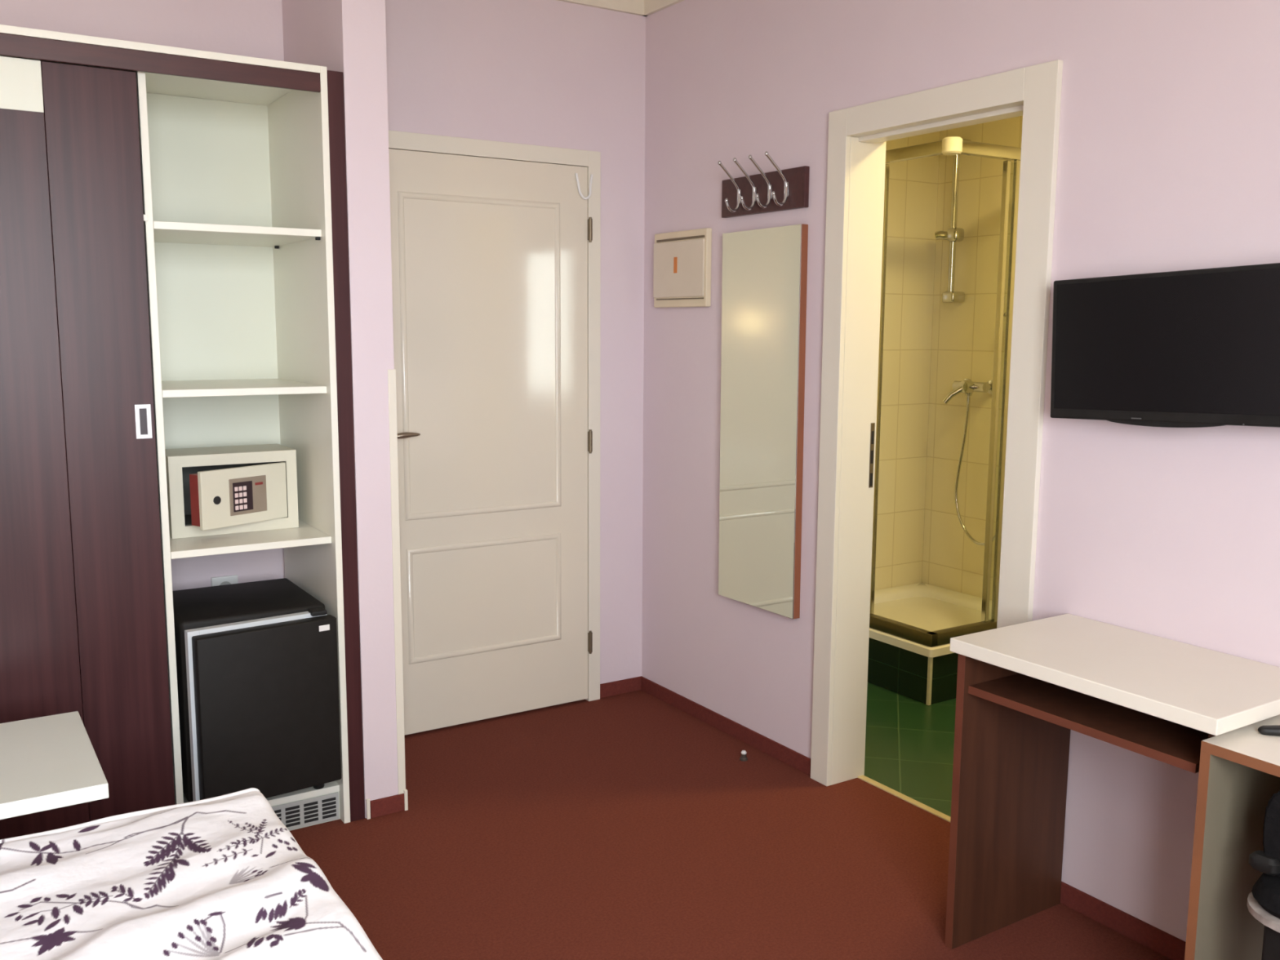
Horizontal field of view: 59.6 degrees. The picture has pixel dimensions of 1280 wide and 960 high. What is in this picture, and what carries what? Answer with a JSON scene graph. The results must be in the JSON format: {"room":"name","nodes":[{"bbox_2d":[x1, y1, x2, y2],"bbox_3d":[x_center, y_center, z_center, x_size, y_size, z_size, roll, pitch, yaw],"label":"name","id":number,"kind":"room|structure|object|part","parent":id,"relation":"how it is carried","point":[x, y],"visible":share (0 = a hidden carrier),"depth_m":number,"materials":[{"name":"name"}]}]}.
{"room":"hotel room","nodes":[
{"label":"hotel room","id":0,"kind":"room"},
{"bbox_2d":[0,0,645,714],"bbox_3d":[-1.753,-0.305,3.200,4.120,2.760,0.120,-5,9,-32],"label":"wall","id":1,"kind":"structure","parent":0,"point":[556,73],"depth_m":3.88,"materials":[{"name":"purple paint"}]},
{"bbox_2d":[211,574,238,586],"bbox_3d":[-1.299,0.337,3.502,0.080,0.072,0.015,-5,9,-32],"label":"wall socket","id":2,"kind":"object","parent":1,"relation":"attached to","point":[227,580],"visible":0.36,"depth_m":3.49,"materials":[{"name":"white plastic"}]},
{"bbox_2d":[219,581,231,585],"bbox_3d":[-1.296,0.337,3.498,0.040,0.040,0.004,-5,9,-32],"label":"outlet","id":3,"kind":"object","parent":2,"relation":"attached to","point":[221,583],"depth_m":3.49,"materials":[{"name":"white plastic"}]},
{"bbox_2d":[388,130,600,735],"bbox_3d":[-0.555,-0.142,3.956,0.915,2.045,0.190,-5,9,-32],"label":"door","id":4,"kind":"structure","parent":1,"relation":"in","point":[495,246],"depth_m":3.94,"materials":[{"name":"wood"}]},
{"bbox_3d":[-0.788,-0.150,3.726,0.103,0.022,0.058,-5,9,-32],"label":"handle","id":5,"kind":"part","parent":4,"relation":"part of","materials":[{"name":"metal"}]},
{"bbox_3d":[-0.539,-0.422,3.879,0.601,1.089,0.012,-5,9,-32],"label":"panel moulding","id":6,"kind":"part","parent":4,"relation":"part of","materials":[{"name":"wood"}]},
{"bbox_3d":[-0.544,0.416,3.994,0.597,0.405,0.012,-5,9,-32],"label":"panel moulding","id":7,"kind":"part","parent":4,"relation":"part of","materials":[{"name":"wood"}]},
{"bbox_2d":[575,173,593,199],"bbox_3d":[-0.199,-1.049,4.001,0.071,0.091,0.015,-4,9,-29],"label":"loop","id":8,"kind":"object","parent":4,"relation":"hanging from","point":[588,197],"visible":1,"depth_m":4.00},
{"bbox_2d":[556,0,647,16],"bbox_3d":[-0.455,-1.702,3.710,1.196,0.117,0.100,-5,9,-32],"label":"trim","id":9,"kind":"structure","parent":1,"relation":"attached to","point":[630,6],"depth_m":4.00,"materials":[{"name":"beige paint"}]},
{"bbox_2d":[600,675,642,697],"bbox_3d":[-0.075,0.809,4.366,0.200,0.055,0.008,-5,9,-32],"label":"baseboard","id":10,"kind":"structure","parent":1,"relation":"attached to","point":[633,684],"depth_m":4.36,"materials":[{"name":"wood"}]},
{"bbox_2d":[281,0,398,817],"bbox_3d":[-0.892,-0.369,3.339,0.120,2.660,0.563,-5,9,-32],"label":"wall partition","id":11,"kind":"structure","parent":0,"point":[348,37],"depth_m":3.11,"materials":[{"name":"purple paint"}]},
{"bbox_2d":[365,798,370,819],"bbox_3d":[-0.790,0.956,3.249,0.010,0.060,0.009,-5,9,-32],"label":"trim","id":12,"kind":"structure","parent":11,"relation":"attached to","point":[367,801],"depth_m":3.25,"materials":[{"name":"paint"}]},
{"bbox_2d":[369,793,404,817],"bbox_3d":[-0.740,0.956,3.282,0.106,0.052,0.008,-5,9,-32],"label":"baseboard","id":13,"kind":"structure","parent":11,"relation":"attached to","point":[395,803],"depth_m":3.28,"materials":[{"name":"wood"}]},
{"bbox_2d":[387,368,408,810],"bbox_3d":[-0.703,0.333,3.230,0.026,1.300,0.032,-5,9,-32],"label":"trim","id":14,"kind":"structure","parent":11,"relation":"attached to","point":[391,373],"depth_m":3.22,"materials":[{"name":"paint"}]},
{"bbox_2d":[289,682,1171,959],"bbox_3d":[0.091,1.198,2.117,5.620,0.100,4.270,-5,9,-32],"label":"floor","id":15,"kind":"structure","parent":0,"point":[629,825],"depth_m":3.06,"materials":[{"name":"carpet"}]},
{"bbox_2d":[0,711,109,819],"bbox_3d":[-1.459,0.851,2.187,0.732,0.550,0.480,-5,9,-32],"label":"side table","id":16,"kind":"object","parent":15,"relation":"on","point":[51,762],"visible":1,"depth_m":2.22,"materials":[{"name":"white wood"}]},
{"bbox_2d":[0,24,364,839],"bbox_3d":[-1.774,-0.017,2.806,1.983,2.096,0.543,-5,9,-32],"label":"wardrobe","id":17,"kind":"object","parent":15,"relation":"on","point":[175,274],"visible":0.75,"depth_m":2.86,"materials":[{"name":"brown wood"}]},
{"bbox_3d":[-1.932,0.064,2.416,1.248,2.017,0.016,-5,9,-32],"label":"sliding door","id":18,"kind":"part","parent":17,"relation":"part of","materials":[{"name":"brown wood"}]},
{"bbox_3d":[-1.320,0.014,2.807,0.204,2.017,0.012,-5,9,-32],"label":"sliding door","id":19,"kind":"part","parent":17,"relation":"part of","materials":[{"name":"brown wood"}]},
{"bbox_2d":[138,408,147,434],"bbox_3d":[-1.252,-0.148,2.820,0.021,0.070,0.002,-5,9,-32],"label":"handle","id":20,"kind":"object","parent":17,"relation":"on","point":[143,412],"depth_m":2.82,"materials":[{"name":"grey metal"}]},
{"bbox_3d":[-1.252,-0.147,2.819,0.037,0.086,0.005,-5,9,-32],"label":"recessed handle","id":21,"kind":"part","parent":17,"relation":"part of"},
{"bbox_3d":[-1.786,-1.044,2.651,1.903,0.018,0.539,-5,9,-32],"label":"panel","id":22,"kind":"part","parent":17,"relation":"part of","materials":[{"name":"white wood"}]},
{"bbox_3d":[-1.932,-0.448,2.958,1.903,1.248,0.007,-5,9,-32],"label":"panel","id":23,"kind":"part","parent":17,"relation":"part of","materials":[{"name":"white laminate"}]},
{"bbox_2d":[88,781,339,815],"bbox_3d":[-1.807,0.926,2.937,1.902,0.018,0.510,-5,9,-32],"label":"shelf","id":24,"kind":"object","parent":17,"relation":"attached to","point":[331,790],"depth_m":3.18,"materials":[{"name":"white wood"}]},
{"bbox_2d":[164,443,298,538],"bbox_3d":[-1.167,0.032,3.196,0.347,0.228,0.309,-5,9,-32],"label":"safe","id":25,"kind":"object","parent":17,"relation":"on","point":[211,491],"visible":0.99,"depth_m":3.13,"materials":[{"name":"metal"}]},
{"bbox_3d":[-1.105,0.042,3.121,0.014,0.159,0.274,6,10,35],"label":"door","id":26,"kind":"part","parent":25,"relation":"part of","materials":[{"name":"metal"}]},
{"bbox_3d":[-1.094,0.043,3.123,0.003,0.102,0.119,6,10,35],"label":"keypad plate","id":27,"kind":"part","parent":25,"relation":"part of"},
{"bbox_2d":[153,221,321,247],"bbox_3d":[-1.171,-0.681,3.114,0.422,0.019,0.497,-5,9,-32],"label":"shelf","id":28,"kind":"object","parent":17,"relation":"attached to","point":[166,234],"depth_m":3.02,"materials":[{"name":"white wood"}]},
{"bbox_2d":[161,378,326,397],"bbox_3d":[-1.174,-0.263,3.171,0.422,0.019,0.497,-5,9,-32],"label":"shelf","id":29,"kind":"object","parent":17,"relation":"attached to","point":[171,388],"depth_m":3.05,"materials":[{"name":"white wood"}]},
{"bbox_2d":[169,520,331,559],"bbox_3d":[-1.176,0.153,3.228,0.422,0.019,0.497,-5,9,-32],"label":"shelf","id":30,"kind":"object","parent":17,"relation":"attached to","point":[308,532],"depth_m":3.08,"materials":[{"name":"white wood"}]},
{"bbox_2d":[172,577,341,802],"bbox_3d":[-1.117,0.612,3.186,0.391,0.544,0.497,-5,9,-32],"label":"mini fridge","id":31,"kind":"object","parent":17,"relation":"on","point":[257,661],"visible":0.77,"depth_m":3.00,"materials":[{"name":"black plastic"}]},
{"bbox_2d":[271,791,339,830],"bbox_3d":[-1.048,0.957,3.129,0.417,0.080,0.005,-5,9,-32],"label":"vent grille","id":32,"kind":"object","parent":17,"relation":"attached to","point":[312,808],"depth_m":3.19,"materials":[{"name":"white plastic"}]},
{"bbox_3d":[-0.983,-0.081,3.306,0.018,2.096,0.539,-5,9,-32],"label":"panel","id":33,"kind":"part","parent":17,"relation":"part of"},
{"bbox_2d":[739,750,747,761],"bbox_3d":[0.344,0.914,3.710,0.026,0.031,0.026,-5,9,-32],"label":"door stop","id":34,"kind":"object","parent":15,"relation":"on","point":[743,757],"visible":1,"depth_m":3.70,"materials":[{"name":"silver metal"}]},
{"bbox_2d":[867,582,991,705],"bbox_3d":[1.217,0.673,4.775,0.804,0.228,0.805,-5,9,-32],"label":"shower tray","id":35,"kind":"object","parent":15,"relation":"on","point":[927,675],"visible":0.48,"depth_m":4.47,"materials":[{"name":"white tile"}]},
{"bbox_2d":[869,582,991,657],"bbox_3d":[1.217,0.602,4.765,0.804,0.085,0.805,-5,9,-32],"label":"basin","id":36,"kind":"object","parent":35,"relation":"in","point":[923,606],"depth_m":4.87,"materials":[{"name":"ceramic"}]},
{"bbox_2d":[869,136,1021,647],"bbox_3d":[1.221,-0.365,4.625,0.811,1.867,0.812,-5,9,-32],"label":"shower enclosure","id":37,"kind":"object","parent":35,"relation":"on","point":[952,145],"visible":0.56,"depth_m":4.28,"materials":[{"name":"clear glass"}]},
{"bbox_3d":[1.219,0.534,4.760,0.795,0.049,0.796,-5,9,-32],"label":"rail","id":38,"kind":"part","parent":37,"relation":"part of","materials":[{"name":"metal"}]},
{"bbox_3d":[1.229,-1.264,4.513,0.795,0.044,0.796,-5,9,-32],"label":"rail","id":39,"kind":"part","parent":37,"relation":"part of","materials":[{"name":"silver metal"}]},
{"bbox_2d":[944,613,1279,949],"bbox_3d":[1.033,0.741,2.407,0.414,0.737,0.618,-5,9,-32],"label":"desk","id":40,"kind":"object","parent":15,"relation":"on","point":[1022,688],"visible":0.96,"depth_m":2.52,"materials":[{"name":"brown wood"}]},
{"bbox_3d":[0.883,0.722,2.652,0.391,0.706,0.020,-5,9,-32],"label":"panel","id":41,"kind":"part","parent":40,"relation":"part of","materials":[{"name":"brown wood"}]},
{"bbox_2d":[970,673,1208,773],"bbox_3d":[1.043,0.488,2.389,0.382,0.018,0.534,-5,9,-32],"label":"shelf","id":42,"kind":"object","parent":40,"relation":"attached to","point":[1175,744],"depth_m":2.31,"materials":[{"name":"brown wood"}]},
{"bbox_3d":[1.201,0.786,2.201,0.346,0.706,0.017,-5,9,-32],"label":"panel","id":43,"kind":"part","parent":40,"relation":"part of","materials":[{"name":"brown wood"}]},
{"bbox_2d":[1184,714,1279,959],"bbox_3d":[1.384,0.842,1.869,0.400,0.686,0.745,-5,9,-32],"label":"desk","id":44,"kind":"object","parent":15,"relation":"on","point":[1239,769],"visible":0.88,"depth_m":2.08,"materials":[{"name":"brown wood"}]},
{"bbox_2d":[1257,724,1279,736],"bbox_3d":[1.209,0.458,2.048,0.140,0.022,0.042,2,8,9],"label":"remote control","id":45,"kind":"object","parent":44,"relation":"on","point":[1274,730],"visible":1,"depth_m":2.05,"materials":[{"name":"black plastic"}]},
{"bbox_2d":[1246,791,1279,959],"bbox_3d":[1.342,0.857,1.871,0.440,0.656,0.500,-5,9,-32],"label":"chair","id":46,"kind":"object","parent":15,"relation":"on","point":[1264,900],"visible":1,"depth_m":1.92,"materials":[{"name":"black fabric"}]},
{"bbox_3d":[1.089,0.666,1.946,0.032,0.028,0.052,-5,9,-32],"label":"armrest knob","id":47,"kind":"part","parent":46,"relation":"part of","materials":[{"name":"black plastic"}]},
{"bbox_3d":[1.343,0.721,1.852,0.430,0.050,0.490,-5,9,-32],"label":"seat","id":48,"kind":"part","parent":46,"relation":"part of","materials":[{"name":"black fabric"}]},
{"bbox_3d":[1.099,0.966,1.938,0.038,0.419,0.050,-5,9,-32],"label":"leg","id":49,"kind":"part","parent":46,"relation":"part of","materials":[{"name":"black plastic"}]},
{"bbox_3d":[1.223,0.627,1.761,0.053,0.171,0.466,-5,9,-32],"label":"backrest","id":50,"kind":"part","parent":46,"relation":"part of","materials":[{"name":"black fabric"}]},
{"bbox_3d":[-0.847,1.060,1.053,1.360,0.452,1.960,-5,9,-32],"label":"bed","id":51,"kind":"object","parent":15,"relation":"on","visible":0},
{"bbox_2d":[0,787,382,959],"bbox_3d":[-0.833,0.874,1.037,1.465,0.227,2.054,-5,9,-32],"label":"duvet","id":52,"kind":"object","parent":51,"relation":"on","point":[220,877],"visible":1,"depth_m":1.81,"materials":[{"name":"fabric"}]},
{"bbox_2d":[874,131,940,590],"bbox_3d":[0.690,-0.433,4.822,1.492,2.600,0.100,-5,9,-32],"label":"wall","id":53,"kind":"structure","parent":0,"point":[913,196],"depth_m":5.09,"materials":[{"name":"tile"}]},
{"bbox_2d":[641,0,1279,942],"bbox_3d":[1.176,-0.202,2.573,0.128,2.760,4.430,-5,9,-32],"label":"wall","id":54,"kind":"structure","parent":0,"point":[1169,146],"depth_m":2.68,"materials":[{"name":"purple paint"}]},
{"bbox_2d":[642,0,684,16],"bbox_3d":[1.099,-1.500,2.315,0.100,0.117,4.150,-5,9,-32],"label":"trim","id":55,"kind":"structure","parent":54,"relation":"attached to","point":[651,6],"depth_m":3.99,"materials":[{"name":"beige paint"}]},
{"bbox_2d":[653,227,711,307],"bbox_3d":[0.146,-0.749,3.974,0.030,0.266,0.327,-5,9,-32],"label":"box","id":56,"kind":"object","parent":54,"relation":"attached to","point":[682,277],"visible":1,"depth_m":3.94,"materials":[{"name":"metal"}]},
{"bbox_3d":[0.136,-0.748,3.971,0.006,0.194,0.312,-5,9,-32],"label":"door","id":57,"kind":"part","parent":56,"relation":"part of","materials":[{"name":"beige metal"}]},
{"bbox_3d":[0.140,-0.644,3.979,0.004,0.004,0.293,-5,9,-32],"label":"rail","id":58,"kind":"part","parent":56,"relation":"part of","materials":[{"name":"metal"}]},
{"bbox_3d":[0.141,-0.852,3.951,0.004,0.008,0.293,-5,9,-32],"label":"rail","id":59,"kind":"part","parent":56,"relation":"part of","materials":[{"name":"metal"}]},
{"bbox_2d":[718,223,808,618],"bbox_3d":[0.393,-0.191,3.658,0.029,1.236,0.406,-5,9,-32],"label":"wall mirror","id":60,"kind":"object","parent":54,"relation":"attached to","point":[764,281],"visible":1,"depth_m":3.62,"materials":[{"name":"clear glass"}]},
{"bbox_2d":[717,151,809,217],"bbox_3d":[0.355,-0.935,3.545,0.111,0.166,0.419,-5,9,-32],"label":"coat rack","id":61,"kind":"object","parent":54,"relation":"attached to","point":[778,190],"visible":1,"depth_m":3.53,"materials":[{"name":"brown wood"}]},
{"bbox_2d":[857,774,951,822],"bbox_3d":[0.872,0.994,3.319,0.026,0.024,0.650,-5,9,-32],"label":"trim","id":62,"kind":"structure","parent":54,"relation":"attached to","point":[900,795],"depth_m":3.41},
{"bbox_2d":[640,676,1186,959],"bbox_3d":[1.125,1.047,2.688,0.008,0.055,4.142,-5,9,-32],"label":"baseboard","id":63,"kind":"structure","parent":54,"relation":"attached to","point":[1168,945],"depth_m":2.78,"materials":[{"name":"wood"}]},
{"bbox_2d":[810,59,1062,786],"bbox_3d":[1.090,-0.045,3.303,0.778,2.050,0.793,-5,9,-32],"label":"door frame","id":64,"kind":"structure","parent":54,"relation":"in","point":[859,135],"depth_m":3.29,"materials":[{"name":"wood"}]},
{"bbox_3d":[0.712,-0.076,3.436,0.016,0.200,0.002,-5,9,-32],"label":"strike plate","id":65,"kind":"part","parent":64,"relation":"part of","materials":[{"name":"metal"}]},
{"bbox_2d":[1050,262,1279,427],"bbox_3d":[1.163,-0.283,2.388,0.078,0.342,0.626,-5,9,-32],"label":"television","id":66,"kind":"object","parent":54,"relation":"attached to","point":[1193,348],"visible":1,"depth_m":2.37,"materials":[{"name":"black plastic"}]},
{"bbox_2d":[921,115,1022,600],"bbox_3d":[2.064,-0.334,4.160,0.100,2.600,2.710,-5,9,-32],"label":"wall","id":67,"kind":"structure","parent":0,"point":[963,334],"depth_m":5.01,"materials":[{"name":"tile"}]},
{"bbox_2d":[934,138,971,302],"bbox_3d":[1.376,-1.139,4.936,0.114,0.703,0.117,-5,9,-32],"label":"shower rail","id":68,"kind":"object","parent":67,"relation":"attached to","point":[953,234],"visible":0.8,"depth_m":4.92,"materials":[{"name":"silver metal"}]},
{"bbox_2d":[942,311,1006,545],"bbox_3d":[1.475,-0.221,4.839,0.178,1.026,0.380,-5,9,-32],"label":"shower mixer","id":69,"kind":"object","parent":67,"relation":"attached to","point":[966,386],"visible":0.62,"depth_m":4.90,"materials":[{"name":"silver metal"}]},
{"bbox_3d":[1.393,-0.384,4.889,0.129,0.107,0.063,4,9,23],"label":"lever","id":70,"kind":"part","parent":69,"relation":"part of","materials":[{"name":"silver metal"}]}
]}

